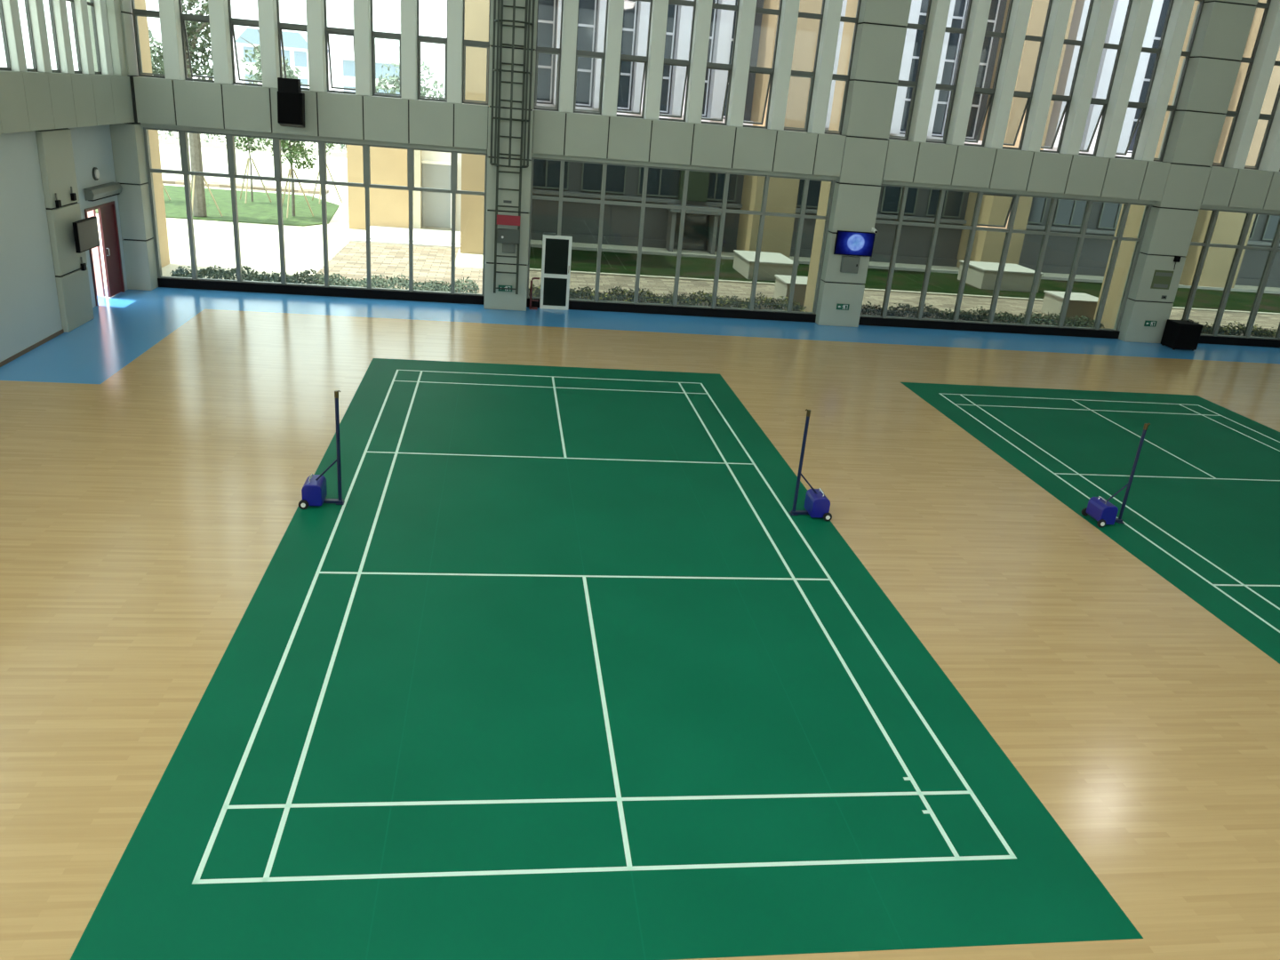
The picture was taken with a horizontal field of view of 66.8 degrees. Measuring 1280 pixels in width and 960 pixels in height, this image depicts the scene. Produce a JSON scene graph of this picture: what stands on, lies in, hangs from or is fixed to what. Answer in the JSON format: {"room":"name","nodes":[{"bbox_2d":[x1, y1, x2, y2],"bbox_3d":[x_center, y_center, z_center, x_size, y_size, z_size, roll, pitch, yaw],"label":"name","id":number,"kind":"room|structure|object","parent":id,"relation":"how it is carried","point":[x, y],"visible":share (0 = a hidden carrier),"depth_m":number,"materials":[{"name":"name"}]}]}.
{"room":"sports hall","nodes":[
{"label":"sports hall","id":0,"kind":"room"},
{"bbox_2d":[0,130,62,362],"bbox_3d":[-9.869,0.458,5.812,0.300,3.880,28.400,2,21,-8],"label":"wall","id":1,"kind":"structure","parent":0,"point":[29,308],"depth_m":17.90,"materials":[{"name":"white paint"}]},
{"bbox_2d":[35,128,93,332],"bbox_3d":[-11.786,-5.028,19.515,0.600,3.860,1.310,2,21,-8],"label":"pillar","id":2,"kind":"structure","parent":0,"point":[54,146],"depth_m":19.36,"materials":[{"name":"white paint"}]},
{"bbox_2d":[72,216,100,253],"bbox_3d":[-11.440,-5.053,19.960,0.214,0.600,1.040,2,21,-8],"label":"screen","id":3,"kind":"object","parent":2,"relation":"attached to","point":[85,231],"visible":1,"depth_m":19.85,"materials":[{"name":"black plastic"}]},
{"bbox_2d":[0,70,134,133],"bbox_3d":[-9.868,-2.667,7.100,0.500,0.996,33.080,2,21,-8],"label":"wall","id":4,"kind":"structure","parent":0,"point":[29,101],"depth_m":18.80,"materials":[{"name":"grey paint"}]},
{"bbox_2d":[1,0,27,71],"bbox_3d":[-10.944,-9.902,16.433,0.190,5.522,0.320,2,21,-8],"label":"fin","id":5,"kind":"structure","parent":4,"relation":"attached to","point":[12,24],"depth_m":17.15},
{"bbox_2d":[28,0,52,72],"bbox_3d":[-11.074,-10.286,17.391,0.190,5.522,0.320,2,21,-8],"label":"fin","id":6,"kind":"structure","parent":4,"relation":"attached to","point":[36,10],"depth_m":18.10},
{"bbox_2d":[52,0,74,73],"bbox_3d":[-11.205,-10.669,18.349,0.190,5.522,0.320,2,21,-8],"label":"fin","id":7,"kind":"structure","parent":4,"relation":"attached to","point":[60,6],"depth_m":19.03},
{"bbox_2d":[73,0,95,74],"bbox_3d":[-11.335,-11.053,19.306,0.190,5.522,0.320,2,21,-8],"label":"fin","id":8,"kind":"structure","parent":4,"relation":"attached to","point":[81,11],"depth_m":19.97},
{"bbox_2d":[93,0,112,75],"bbox_3d":[-11.466,-11.437,20.264,0.190,5.522,0.320,2,21,-8],"label":"fin","id":9,"kind":"structure","parent":4,"relation":"attached to","point":[100,5],"depth_m":20.91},
{"bbox_2d":[68,124,127,307],"bbox_3d":[-12.321,-6.036,21.960,0.200,3.880,4.050,2,21,-8],"label":"wall","id":10,"kind":"structure","parent":0,"point":[92,146],"depth_m":21.58,"materials":[{"name":"grey paint"}]},
{"bbox_2d":[84,200,125,305],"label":"door","id":11,"kind":"structure","parent":10,"relation":"in","point":[107,212],"depth_m":22.61,"materials":[{"name":"red paint"}]},
{"bbox_2d":[86,0,127,75],"bbox_3d":[-11.757,-11.705,20.888,0.680,5.522,0.380,2,21,-8],"label":"wall","id":12,"kind":"structure","parent":0,"point":[113,7],"depth_m":21.52,"materials":[{"name":"grey metal"}]},
{"bbox_2d":[120,0,138,76],"bbox_3d":[-11.713,-11.918,21.450,0.520,5.525,0.800,2,21,-8],"label":"pillar","id":13,"kind":"structure","parent":0,"point":[126,11],"depth_m":22.05,"materials":[{"name":"grey metal"}]},
{"bbox_2d":[109,122,158,290],"bbox_3d":[-12.149,-6.601,23.478,0.550,3.860,0.880,2,21,-8],"label":"pillar","id":14,"kind":"structure","parent":0,"point":[127,140],"depth_m":23.12,"materials":[{"name":"grey paint"}]},
{"bbox_2d":[483,0,537,311],"bbox_3d":[-3.117,-9.375,23.558,1.080,10.400,0.850,2,21,-8],"label":"pillar","id":15,"kind":"structure","parent":0,"point":[507,300],"depth_m":23.78,"materials":[{"name":"grey paint"}]},
{"bbox_2d":[489,0,535,294],"bbox_3d":[-3.014,-9.199,22.825,0.932,9.700,0.657,2,21,-8],"label":"ladder","id":16,"kind":"object","parent":15,"relation":"attached to","point":[500,5],"visible":1,"depth_m":22.89,"materials":[{"name":"grey metal"}]},
{"bbox_2d":[0,287,1279,959],"bbox_3d":[7.651,1.862,11.530,37.700,0.060,34.100,2,21,-8],"label":"floor","id":17,"kind":"structure","parent":0,"point":[158,452],"depth_m":11.96,"materials":[{"name":"brown wood"}]},
{"bbox_2d":[539,232,572,310],"bbox_3d":[-2.187,-5.410,25.257,0.750,1.955,0.121,2,21,-8],"label":"glazed door","id":18,"kind":"structure","parent":17,"relation":"on","point":[556,250],"depth_m":25.27,"materials":[{"name":"white plastic"}]},
{"bbox_2d":[70,358,1143,959],"bbox_3d":[-0.912,0.399,13.306,7.200,0.006,15.000,2,21,-8],"label":"mat","id":19,"kind":"object","parent":17,"relation":"on","point":[564,668],"visible":0.99,"depth_m":8.65,"materials":[{"name":"green plastic"}]},
{"bbox_2d":[298,390,344,509],"bbox_3d":[-4.118,-0.421,12.541,0.543,1.558,0.480,2,21,-8],"label":"net post","id":20,"kind":"object","parent":19,"relation":"on","point":[314,492],"visible":1,"depth_m":12.59,"materials":[{"name":"blue metal"}]},
{"bbox_2d":[789,408,831,520],"bbox_3d":[2.449,-0.233,13.511,0.543,1.558,0.480,2,21,-8],"label":"net post","id":21,"kind":"object","parent":19,"relation":"on","point":[817,505],"visible":1,"depth_m":13.58,"materials":[{"name":"blue metal"}]},
{"bbox_2d":[900,382,1279,663],"bbox_3d":[10.213,0.717,14.949,7.200,0.006,15.000,2,21,-8],"label":"mat","id":22,"kind":"object","parent":17,"relation":"on","point":[1202,510],"visible":1,"depth_m":16.84,"materials":[{"name":"green plastic"}]},
{"bbox_2d":[1081,423,1150,527],"bbox_3d":[6.997,-0.103,14.182,0.543,1.558,0.480,2,21,-8],"label":"net post","id":23,"kind":"object","parent":22,"relation":"on","point":[1100,508],"visible":1,"depth_m":14.25,"materials":[{"name":"blue metal"}]},
{"bbox_2d":[1160,319,1203,351],"bbox_3d":[15.288,-4.124,27.398,0.720,0.813,0.612,2,21,-8],"label":"floor speaker","id":24,"kind":"object","parent":17,"relation":"on","point":[1180,334],"visible":1,"depth_m":27.18,"materials":[{"name":"black plastic"}]},
{"bbox_2d":[1175,325,1201,348],"bbox_3d":[15.324,-3.994,27.130,0.620,0.610,0.012,2,21,-8],"label":"grille","id":25,"kind":"object","parent":24,"relation":"attached to","point":[1186,336],"depth_m":27.12,"materials":[{"name":"black fabric"}]},
{"bbox_2d":[129,76,1279,214],"bbox_3d":[5.582,-10.925,24.253,36.000,6.630,0.710,2,21,-8],"label":"wall","id":26,"kind":"structure","parent":0,"point":[161,103],"depth_m":24.28,"materials":[{"name":"grey paint"}]},
{"bbox_2d":[131,0,165,78],"bbox_3d":[-11.120,-11.752,21.754,0.686,5.080,0.110,2,21,-8],"label":"window","id":27,"kind":"structure","parent":26,"relation":"in","point":[136,12],"depth_m":22.26,"materials":[{"name":"grey metal"}]},
{"bbox_2d":[158,0,185,79],"bbox_3d":[-10.576,-11.887,21.617,0.340,5.522,0.520,2,21,-8],"label":"fin","id":28,"kind":"structure","parent":26,"relation":"attached to","point":[169,10],"depth_m":22.11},
{"bbox_2d":[178,0,214,82],"bbox_3d":[-10.100,-11.774,22.037,0.726,5.080,0.390,2,21,-8],"label":"window","id":29,"kind":"structure","parent":26,"relation":"in","point":[184,17],"depth_m":22.44,"materials":[{"name":"grey metal"}]},
{"bbox_2d":[208,0,233,84],"bbox_3d":[-9.518,-11.857,21.773,0.340,5.522,0.520,2,21,-8],"label":"fin","id":30,"kind":"structure","parent":26,"relation":"attached to","point":[219,16],"depth_m":22.25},
{"bbox_2d":[227,0,262,86],"bbox_3d":[-9.042,-11.743,22.193,0.726,5.080,0.390,2,21,-8],"label":"window","id":31,"kind":"structure","parent":26,"relation":"in","point":[233,21],"depth_m":22.58,"materials":[{"name":"grey metal"}]},
{"bbox_2d":[257,0,279,87],"bbox_3d":[-8.459,-11.826,21.930,0.340,5.522,0.520,2,21,-8],"label":"fin","id":32,"kind":"structure","parent":26,"relation":"attached to","point":[267,9],"depth_m":22.37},
{"bbox_2d":[277,77,304,127],"bbox_3d":[-8.082,-8.753,22.544,0.560,1.055,0.632,2,21,-8],"label":"wall speaker","id":33,"kind":"object","parent":26,"relation":"attached to","point":[291,100],"visible":1,"depth_m":22.32,"materials":[{"name":"black plastic"}]},
{"bbox_2d":[278,92,301,123],"bbox_3d":[-8.058,-8.557,22.342,0.500,0.630,0.109,2,21,-8],"label":"grille","id":34,"kind":"object","parent":33,"relation":"attached to","point":[289,103],"depth_m":22.34,"materials":[{"name":"black fabric"}]},
{"bbox_2d":[143,127,487,304],"bbox_3d":[-7.925,-6.525,24.301,8.170,3.800,0.300,2,21,-8],"label":"window","id":35,"kind":"structure","parent":26,"relation":"in","point":[194,282],"depth_m":24.26,"materials":[{"name":"grey metal"}]},
{"bbox_2d":[305,0,327,92],"bbox_3d":[-7.411,-11.796,22.084,0.340,5.522,0.520,2,21,-8],"label":"fin","id":36,"kind":"structure","parent":26,"relation":"attached to","point":[316,29],"depth_m":22.51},
{"bbox_2d":[323,0,355,94],"bbox_3d":[-6.945,-11.683,22.503,0.706,5.080,0.390,2,21,-8],"label":"window","id":37,"kind":"structure","parent":26,"relation":"in","point":[328,29],"depth_m":22.88,"materials":[{"name":"grey metal"}]},
{"bbox_2d":[352,0,372,95],"bbox_3d":[-6.373,-11.767,22.238,0.340,5.522,0.520,2,21,-8],"label":"fin","id":38,"kind":"structure","parent":26,"relation":"attached to","point":[362,8],"depth_m":22.64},
{"bbox_2d":[370,0,401,98],"bbox_3d":[-5.884,-11.602,22.528,0.716,5.080,0.110,2,21,-8],"label":"window","id":39,"kind":"structure","parent":26,"relation":"in","point":[374,34],"depth_m":23.03,"materials":[{"name":"grey metal"}]},
{"bbox_2d":[400,0,417,99],"bbox_3d":[-5.325,-11.737,22.392,0.340,5.522,0.520,2,21,-8],"label":"fin","id":40,"kind":"structure","parent":26,"relation":"attached to","point":[409,75],"depth_m":22.77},
{"bbox_2d":[416,0,447,102],"bbox_3d":[-4.836,-11.572,22.683,0.716,5.080,0.110,2,21,-8],"label":"window","id":41,"kind":"structure","parent":26,"relation":"in","point":[420,38],"depth_m":23.20,"materials":[{"name":"grey metal"}]},
{"bbox_2d":[447,0,463,103],"bbox_3d":[-4.276,-11.707,22.547,0.340,5.522,0.520,2,21,-8],"label":"fin","id":42,"kind":"structure","parent":26,"relation":"attached to","point":[454,7],"depth_m":22.90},
{"bbox_2d":[462,0,490,105],"bbox_3d":[-3.823,-11.543,22.832,0.646,5.080,0.110,2,21,-8],"label":"window","id":43,"kind":"structure","parent":26,"relation":"in","point":[466,43],"depth_m":23.33,"materials":[{"name":"grey metal"}]},
{"bbox_2d":[534,0,563,111],"bbox_3d":[-2.127,-11.494,23.083,0.616,5.080,0.110,2,21,-8],"label":"window","id":44,"kind":"structure","parent":26,"relation":"in","point":[539,50],"depth_m":23.59,"materials":[{"name":"grey metal"}]},
{"bbox_2d":[558,0,578,112],"bbox_3d":[-1.616,-11.630,22.940,0.340,5.522,0.520,2,21,-8],"label":"fin","id":45,"kind":"structure","parent":26,"relation":"attached to","point":[571,7],"depth_m":23.25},
{"bbox_2d":[573,0,607,114],"bbox_3d":[-1.123,-11.466,23.231,0.726,5.080,0.110,2,21,-8],"label":"window","id":46,"kind":"structure","parent":26,"relation":"in","point":[579,53],"depth_m":23.73,"materials":[{"name":"grey metal"}]},
{"bbox_2d":[601,0,623,116],"bbox_3d":[-0.558,-11.600,23.096,0.340,5.522,0.520,2,21,-8],"label":"fin","id":47,"kind":"structure","parent":26,"relation":"attached to","point":[613,30],"depth_m":23.39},
{"bbox_2d":[616,0,652,118],"bbox_3d":[-0.087,-11.487,23.516,0.716,5.080,0.390,2,21,-8],"label":"window","id":48,"kind":"structure","parent":26,"relation":"in","point":[623,57],"depth_m":23.86,"materials":[{"name":"clear glass"}]},
{"bbox_2d":[643,0,668,119],"bbox_3d":[0.490,-11.570,23.251,0.340,5.522,0.520,2,21,-8],"label":"fin","id":49,"kind":"structure","parent":26,"relation":"attached to","point":[660,8],"depth_m":23.53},
{"bbox_2d":[658,0,695,121],"bbox_3d":[0.961,-11.457,23.671,0.716,5.080,0.390,2,21,-8],"label":"window","id":50,"kind":"structure","parent":26,"relation":"in","point":[667,61],"depth_m":23.95,"materials":[{"name":"grey metal"}]},
{"bbox_2d":[526,157,836,322],"bbox_3d":[1.039,-6.269,25.625,8.040,3.800,0.300,2,21,-8],"label":"window","id":51,"kind":"structure","parent":26,"relation":"in","point":[713,311],"depth_m":25.73,"materials":[{"name":"grey metal"}]},
{"bbox_2d":[685,0,712,123],"bbox_3d":[1.538,-11.540,23.406,0.340,5.522,0.520,2,21,-8],"label":"fin","id":52,"kind":"structure","parent":26,"relation":"attached to","point":[703,8],"depth_m":23.67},
{"bbox_2d":[701,0,739,125],"bbox_3d":[2.014,-11.427,23.826,0.726,5.080,0.390,2,21,-8],"label":"window","id":53,"kind":"structure","parent":26,"relation":"in","point":[709,65],"depth_m":24.10,"materials":[{"name":"grey metal"}]},
{"bbox_2d":[726,0,756,127],"bbox_3d":[2.596,-11.510,23.562,0.340,5.522,0.520,2,21,-8],"label":"fin","id":54,"kind":"structure","parent":26,"relation":"attached to","point":[747,8],"depth_m":23.82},
{"bbox_2d":[743,0,782,128],"bbox_3d":[3.067,-11.397,23.982,0.716,5.080,0.390,2,21,-8],"label":"window","id":55,"kind":"structure","parent":26,"relation":"in","point":[752,69],"depth_m":24.26,"materials":[{"name":"grey metal"}]},
{"bbox_2d":[767,0,799,130],"bbox_3d":[3.644,-11.480,23.717,0.340,5.522,0.520,2,21,-8],"label":"fin","id":56,"kind":"structure","parent":26,"relation":"attached to","point":[789,8],"depth_m":23.95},
{"bbox_2d":[784,0,824,132],"bbox_3d":[4.138,-11.315,24.008,0.726,5.080,0.110,2,21,-8],"label":"window","id":57,"kind":"structure","parent":26,"relation":"in","point":[794,73],"depth_m":24.40,"materials":[{"name":"grey metal"}]},
{"bbox_2d":[807,0,842,134],"bbox_3d":[4.702,-11.450,23.873,0.340,5.522,0.520,2,21,-8],"label":"fin","id":58,"kind":"structure","parent":26,"relation":"attached to","point":[831,19],"depth_m":24.10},
{"bbox_2d":[824,0,861,135],"bbox_3d":[5.117,-11.287,24.153,0.566,5.080,0.110,2,21,-8],"label":"window","id":59,"kind":"structure","parent":26,"relation":"in","point":[838,77],"depth_m":24.54,"materials":[{"name":"grey metal"}]},
{"bbox_2d":[888,0,931,140],"bbox_3d":[6.857,-11.237,24.410,0.666,5.080,0.110,2,21,-8],"label":"window","id":60,"kind":"structure","parent":26,"relation":"in","point":[906,84],"depth_m":24.79,"materials":[{"name":"grey metal"}]},
{"bbox_2d":[908,0,951,142],"bbox_3d":[7.392,-11.373,24.271,0.340,5.522,0.520,2,21,-8],"label":"fin","id":61,"kind":"structure","parent":26,"relation":"attached to","point":[939,12],"depth_m":24.45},
{"bbox_2d":[925,0,972,143],"bbox_3d":[7.876,-11.208,24.560,0.706,5.080,0.110,2,21,-8],"label":"window","id":62,"kind":"structure","parent":26,"relation":"in","point":[939,86],"depth_m":24.93,"materials":[{"name":"grey metal"}]},
{"bbox_2d":[945,0,991,145],"bbox_3d":[8.431,-11.343,24.424,0.340,5.522,0.520,2,21,-8],"label":"fin","id":63,"kind":"structure","parent":26,"relation":"attached to","point":[980,9],"depth_m":24.59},
{"bbox_2d":[963,0,1013,146],"bbox_3d":[8.906,-11.230,24.844,0.726,5.080,0.390,2,21,-8],"label":"window","id":64,"kind":"structure","parent":26,"relation":"in","point":[981,91],"depth_m":25.10,"materials":[{"name":"grey metal"}]},
{"bbox_2d":[858,184,1152,338],"bbox_3d":[10.015,-6.020,26.973,8.080,3.800,0.347,2,21,-8],"label":"window","id":65,"kind":"structure","parent":26,"relation":"in","point":[1025,328],"depth_m":27.02,"materials":[{"name":"grey metal"}]},
{"bbox_2d":[984,0,1032,148],"bbox_3d":[9.489,-11.313,24.580,0.340,5.522,0.520,2,21,-8],"label":"fin","id":66,"kind":"structure","parent":26,"relation":"attached to","point":[1020,10],"depth_m":24.73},
{"bbox_2d":[1002,0,1052,150],"bbox_3d":[9.954,-11.200,24.999,0.706,5.080,0.390,2,21,-8],"label":"window","id":67,"kind":"structure","parent":26,"relation":"in","point":[1020,94],"depth_m":25.25,"materials":[{"name":"grey metal"}]},
{"bbox_2d":[1021,0,1072,151],"bbox_3d":[10.527,-11.283,24.734,0.340,5.522,0.520,2,21,-8],"label":"fin","id":68,"kind":"structure","parent":26,"relation":"attached to","point":[1060,12],"depth_m":24.87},
{"bbox_2d":[1040,0,1094,152],"bbox_3d":[11.018,-11.169,25.156,0.756,5.080,0.390,2,21,-8],"label":"window","id":69,"kind":"structure","parent":26,"relation":"in","point":[1059,98],"depth_m":25.40,"materials":[{"name":"grey metal"}]},
{"bbox_2d":[1058,0,1113,155],"bbox_3d":[11.615,-11.252,24.894,0.340,5.522,0.520,2,21,-8],"label":"fin","id":70,"kind":"structure","parent":26,"relation":"attached to","point":[1101,10],"depth_m":25.01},
{"bbox_2d":[1078,0,1132,156],"bbox_3d":[12.081,-11.139,25.313,0.706,5.080,0.390,2,21,-8],"label":"window","id":71,"kind":"structure","parent":26,"relation":"in","point":[1097,101],"depth_m":25.56,"materials":[{"name":"grey metal"}]},
{"bbox_2d":[1096,0,1153,158],"bbox_3d":[12.653,-11.222,25.048,0.340,5.522,0.520,2,21,-8],"label":"pillar","id":72,"kind":"structure","parent":26,"relation":"attached to","point":[1140,12],"depth_m":25.15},
{"bbox_2d":[1114,0,1173,159],"bbox_3d":[13.153,-11.108,25.471,0.776,5.080,0.390,2,21,-8],"label":"window","id":73,"kind":"structure","parent":26,"relation":"in","point":[1136,105],"depth_m":25.71,"materials":[{"name":"grey metal"}]},
{"bbox_2d":[1133,0,1194,161],"bbox_3d":[13.761,-11.191,25.211,0.340,5.522,0.520,2,21,-8],"label":"pillar","id":74,"kind":"structure","parent":26,"relation":"attached to","point":[1181,10],"depth_m":25.30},
{"bbox_2d":[1153,0,1204,161],"bbox_3d":[14.145,-11.028,25.486,0.506,5.080,0.110,2,21,-8],"label":"window","id":75,"kind":"structure","parent":26,"relation":"in","point":[1187,54],"depth_m":25.74,"materials":[{"name":"grey metal"}]},
{"bbox_2d":[1181,208,1279,347],"bbox_3d":[19.047,-5.753,28.284,8.020,3.800,0.300,2,21,-8],"label":"window","id":76,"kind":"structure","parent":26,"relation":"in","point":[1213,338],"depth_m":27.99,"materials":[{"name":"grey metal"}]},
{"bbox_2d":[1211,0,1271,167],"bbox_3d":[15.905,-10.978,25.746,0.646,5.080,0.110,2,21,-8],"label":"window","id":77,"kind":"structure","parent":26,"relation":"in","point":[1234,114],"depth_m":25.94,"materials":[{"name":"grey metal"}]},
{"bbox_2d":[1224,0,1279,168],"bbox_3d":[16.430,-11.114,25.606,0.340,5.522,0.520,2,21,-8],"label":"pillar","id":78,"kind":"structure","parent":26,"relation":"attached to","point":[1268,45],"depth_m":25.71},
{"bbox_2d":[1258,84,1279,171],"bbox_3d":[17.479,-11.084,25.760,0.340,5.522,0.520,2,21,-8],"label":"fin","id":79,"kind":"structure","parent":26,"relation":"attached to","point":[1270,160],"depth_m":26.39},
{"bbox_2d":[815,0,911,327],"bbox_3d":[5.800,-9.156,24.969,1.140,10.400,0.650,2,21,-8],"label":"pillar","id":80,"kind":"structure","parent":0,"point":[881,33],"depth_m":24.83,"materials":[{"name":"grey paint"}]},
{"bbox_2d":[833,230,875,256],"bbox_3d":[5.662,-6.258,25.680,1.040,0.620,0.137,2,21,-8],"label":"wall screen","id":81,"kind":"object","parent":80,"relation":"attached to","point":[847,243],"visible":1,"depth_m":25.61,"materials":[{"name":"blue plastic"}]},
{"bbox_2d":[1113,0,1258,343],"bbox_3d":[14.828,-8.898,26.303,1.200,10.400,0.650,2,21,-8],"label":"pillar","id":82,"kind":"structure","parent":0,"point":[1224,26],"depth_m":26.05,"materials":[{"name":"grey paint"}]},
{"label":"outside","id":83,"kind":"structure","parent":0,"visible":0},
{"bbox_2d":[96,130,1279,291],"bbox_3d":[-6.885,-31.387,94.145,130.000,0.270,146.150,2,21,-8],"label":"ground","id":84,"kind":"structure","parent":83,"point":[214,242],"depth_m":34.72,"materials":[{"name":"concrete"}]},
{"bbox_2d":[134,0,170,267],"bbox_3d":[-12.805,-11.132,23.760,0.480,12.030,3.050,2,21,-8],"label":"pilaster","id":85,"kind":"object","parent":84,"relation":"on","point":[142,21],"visible":0.11,"depth_m":26.02,"materials":[{"name":"beige paint"}]},
{"bbox_2d":[95,184,339,226],"bbox_3d":[-30.921,-11.962,38.470,37.300,0.040,11.000,2,21,-8],"label":"lawn","id":86,"kind":"structure","parent":84,"relation":"on","point":[260,211],"depth_m":39.47,"materials":[{"name":"green plant"}]},
{"bbox_2d":[150,0,222,216],"bbox_3d":[-15.865,-13.525,34.458,2.840,8.144,2.611,23,28,39],"label":"tree","id":87,"kind":"object","parent":86,"relation":"on","point":[193,32],"visible":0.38,"depth_m":33.98,"materials":[{"name":"green plant"}]},
{"bbox_2d":[258,137,316,217],"bbox_3d":[-13.305,-12.037,37.264,2.103,3.761,1.944,17,24,28],"label":"tree","id":88,"kind":"object","parent":86,"relation":"on","point":[293,153],"visible":0.55,"depth_m":37.09,"materials":[{"name":"green plant"}]},
{"bbox_2d":[162,177,329,193],"bbox_3d":[-32.598,-14.350,44.126,35.500,0.120,1.200,2,21,-8],"label":"lawn edge","id":89,"kind":"structure","parent":84,"relation":"on","point":[176,181],"depth_m":45.88,"materials":[{"name":"brick"}]},
{"bbox_2d":[158,130,346,157],"bbox_3d":[-28.211,-23.898,67.176,50.430,1.900,0.300,2,21,-8],"label":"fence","id":90,"kind":"object","parent":84,"relation":"on","point":[172,141],"visible":0.03,"depth_m":67.28,"materials":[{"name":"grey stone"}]},
{"bbox_2d":[239,30,303,87],"bbox_3d":[-30.744,-32.977,81.136,4.847,8.276,4.492,2,21,-8],"label":"tree","id":91,"kind":"object","parent":84,"relation":"on","point":[289,72],"visible":0.23,"depth_m":79.96,"materials":[{"name":"green plant"}]},
{"bbox_2d":[235,27,309,90],"bbox_3d":[-37.456,-42.454,103.001,7.500,9.000,11.000,2,21,-8],"label":"building","id":92,"kind":"structure","parent":84,"relation":"on","point":[295,44],"depth_m":97.49,"materials":[{"name":"white"}]},
{"bbox_2d":[169,264,479,293],"bbox_3d":[-8.210,-5.295,25.715,7.820,0.503,1.064,2,21,-8],"label":"hedge","id":93,"kind":"object","parent":84,"relation":"on","point":[209,271],"visible":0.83,"depth_m":25.63,"materials":[{"name":"green plant"}]},
{"bbox_2d":[336,41,421,95],"bbox_3d":[-26.295,-39.662,99.125,7.200,8.400,11.000,2,21,-8],"label":"building","id":94,"kind":"structure","parent":84,"relation":"on","point":[384,54],"depth_m":93.39,"materials":[{"name":"white"}]},
{"bbox_2d":[346,144,461,248],"bbox_3d":[-8.730,-11.554,36.716,4.300,4.100,8.100,2,21,-8],"label":"building","id":95,"kind":"structure","parent":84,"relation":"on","point":[388,208],"depth_m":36.26,"materials":[{"name":"beige paint"}]},
{"bbox_2d":[376,58,444,98],"bbox_3d":[-18.705,-30.427,78.555,5.192,7.329,4.924,-11,26,-35],"label":"tree","id":96,"kind":"object","parent":84,"relation":"on","point":[383,82],"visible":0.35,"depth_m":77.75,"materials":[{"name":"green plant"}]},
{"bbox_2d":[305,241,1279,331],"bbox_3d":[15.837,-6.045,33.637,51.300,0.020,8.200,2,21,-8],"label":"brick path","id":97,"kind":"structure","parent":84,"relation":"on","point":[430,263],"depth_m":30.87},
{"bbox_2d":[1040,290,1098,320],"bbox_3d":[13.708,-5.459,30.650,1.430,0.680,1.480,2,21,-8],"label":"planter","id":98,"kind":"object","parent":97,"relation":"on","point":[1080,304],"visible":0.6,"depth_m":30.20,"materials":[{"name":"stone"}]},
{"bbox_2d":[460,0,1279,287],"bbox_3d":[17.536,-17.262,41.427,48.700,15.500,16.200,2,21,-8],"label":"building","id":99,"kind":"structure","parent":84,"relation":"on","point":[582,180],"depth_m":37.31,"materials":[{"name":"white paint"}]},
{"bbox_2d":[803,0,857,311],"bbox_3d":[5.775,-10.244,25.589,0.970,12.030,1.200,2,21,-8],"label":"pilaster","id":100,"kind":"object","parent":99,"relation":"attached to","point":[851,11],"visible":0.11,"depth_m":26.22,"materials":[{"name":"beige paint"}]},
{"bbox_2d":[1091,0,1199,328],"bbox_3d":[14.803,-9.986,26.922,1.030,12.030,1.200,2,21,-8],"label":"pilaster","id":101,"kind":"object","parent":99,"relation":"attached to","point":[1135,214],"depth_m":28.05,"materials":[{"name":"beige paint"}]},
{"bbox_2d":[528,290,1274,337],"bbox_3d":[19.270,-4.456,30.290,45.400,0.035,2.000,2,21,-8],"label":"planting bed","id":102,"kind":"object","parent":84,"relation":"on","point":[732,306],"visible":0.02,"depth_m":28.59,"materials":[{"name":"plant"}]},
{"bbox_2d":[528,283,806,311],"bbox_3d":[0.800,-5.076,27.045,7.855,0.504,1.074,2,21,-8],"label":"hedge","id":103,"kind":"object","parent":102,"relation":"on","point":[588,294],"visible":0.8,"depth_m":26.97,"materials":[{"name":"green plant"}]},
{"bbox_2d":[860,301,1103,327],"bbox_3d":[9.853,-4.815,28.379,7.711,0.489,1.094,2,21,-8],"label":"hedge","id":104,"kind":"object","parent":102,"relation":"on","point":[964,316],"visible":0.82,"depth_m":28.27,"materials":[{"name":"green plant"}]},
{"bbox_2d":[529,247,1279,312],"bbox_3d":[18.410,-6.986,36.597,45.400,0.040,4.900,2,21,-8],"label":"grass","id":105,"kind":"structure","parent":84,"relation":"on","point":[580,260],"depth_m":35.05,"materials":[{"name":"green plant"}]},
{"bbox_2d":[733,249,799,280],"bbox_3d":[4.313,-7.432,33.711,1.730,0.620,2.430,2,21,-8],"label":"planter","id":106,"kind":"object","parent":105,"relation":"on","point":[771,264],"visible":0.94,"depth_m":32.72,"materials":[{"name":"stone"}]},
{"bbox_2d":[965,261,999,289],"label":"planter","id":107,"kind":"object","parent":105,"relation":"on","point":[982,275],"depth_m":34.98,"materials":[{"name":"concrete"}]},
{"bbox_2d":[1000,263,1034,292],"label":"planter","id":108,"kind":"object","parent":105,"relation":"on","point":[1016,277],"depth_m":34.87,"materials":[{"name":"concrete"}]},
{"bbox_2d":[529,268,1279,315],"bbox_3d":[18.732,-6.059,34.243,45.400,0.070,0.200,2,21,-8],"label":"kerb","id":109,"kind":"object","parent":84,"relation":"on","point":[531,269],"visible":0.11,"depth_m":32.60,"materials":[{"name":"stone"}]},
{"bbox_2d":[530,243,1279,294],"bbox_3d":[18.102,-7.952,38.872,45.400,0.140,0.080,2,21,-8],"label":"kerb","id":110,"kind":"object","parent":84,"relation":"on","point":[532,244],"visible":0.44,"depth_m":37.56,"materials":[{"name":"grey concrete"}]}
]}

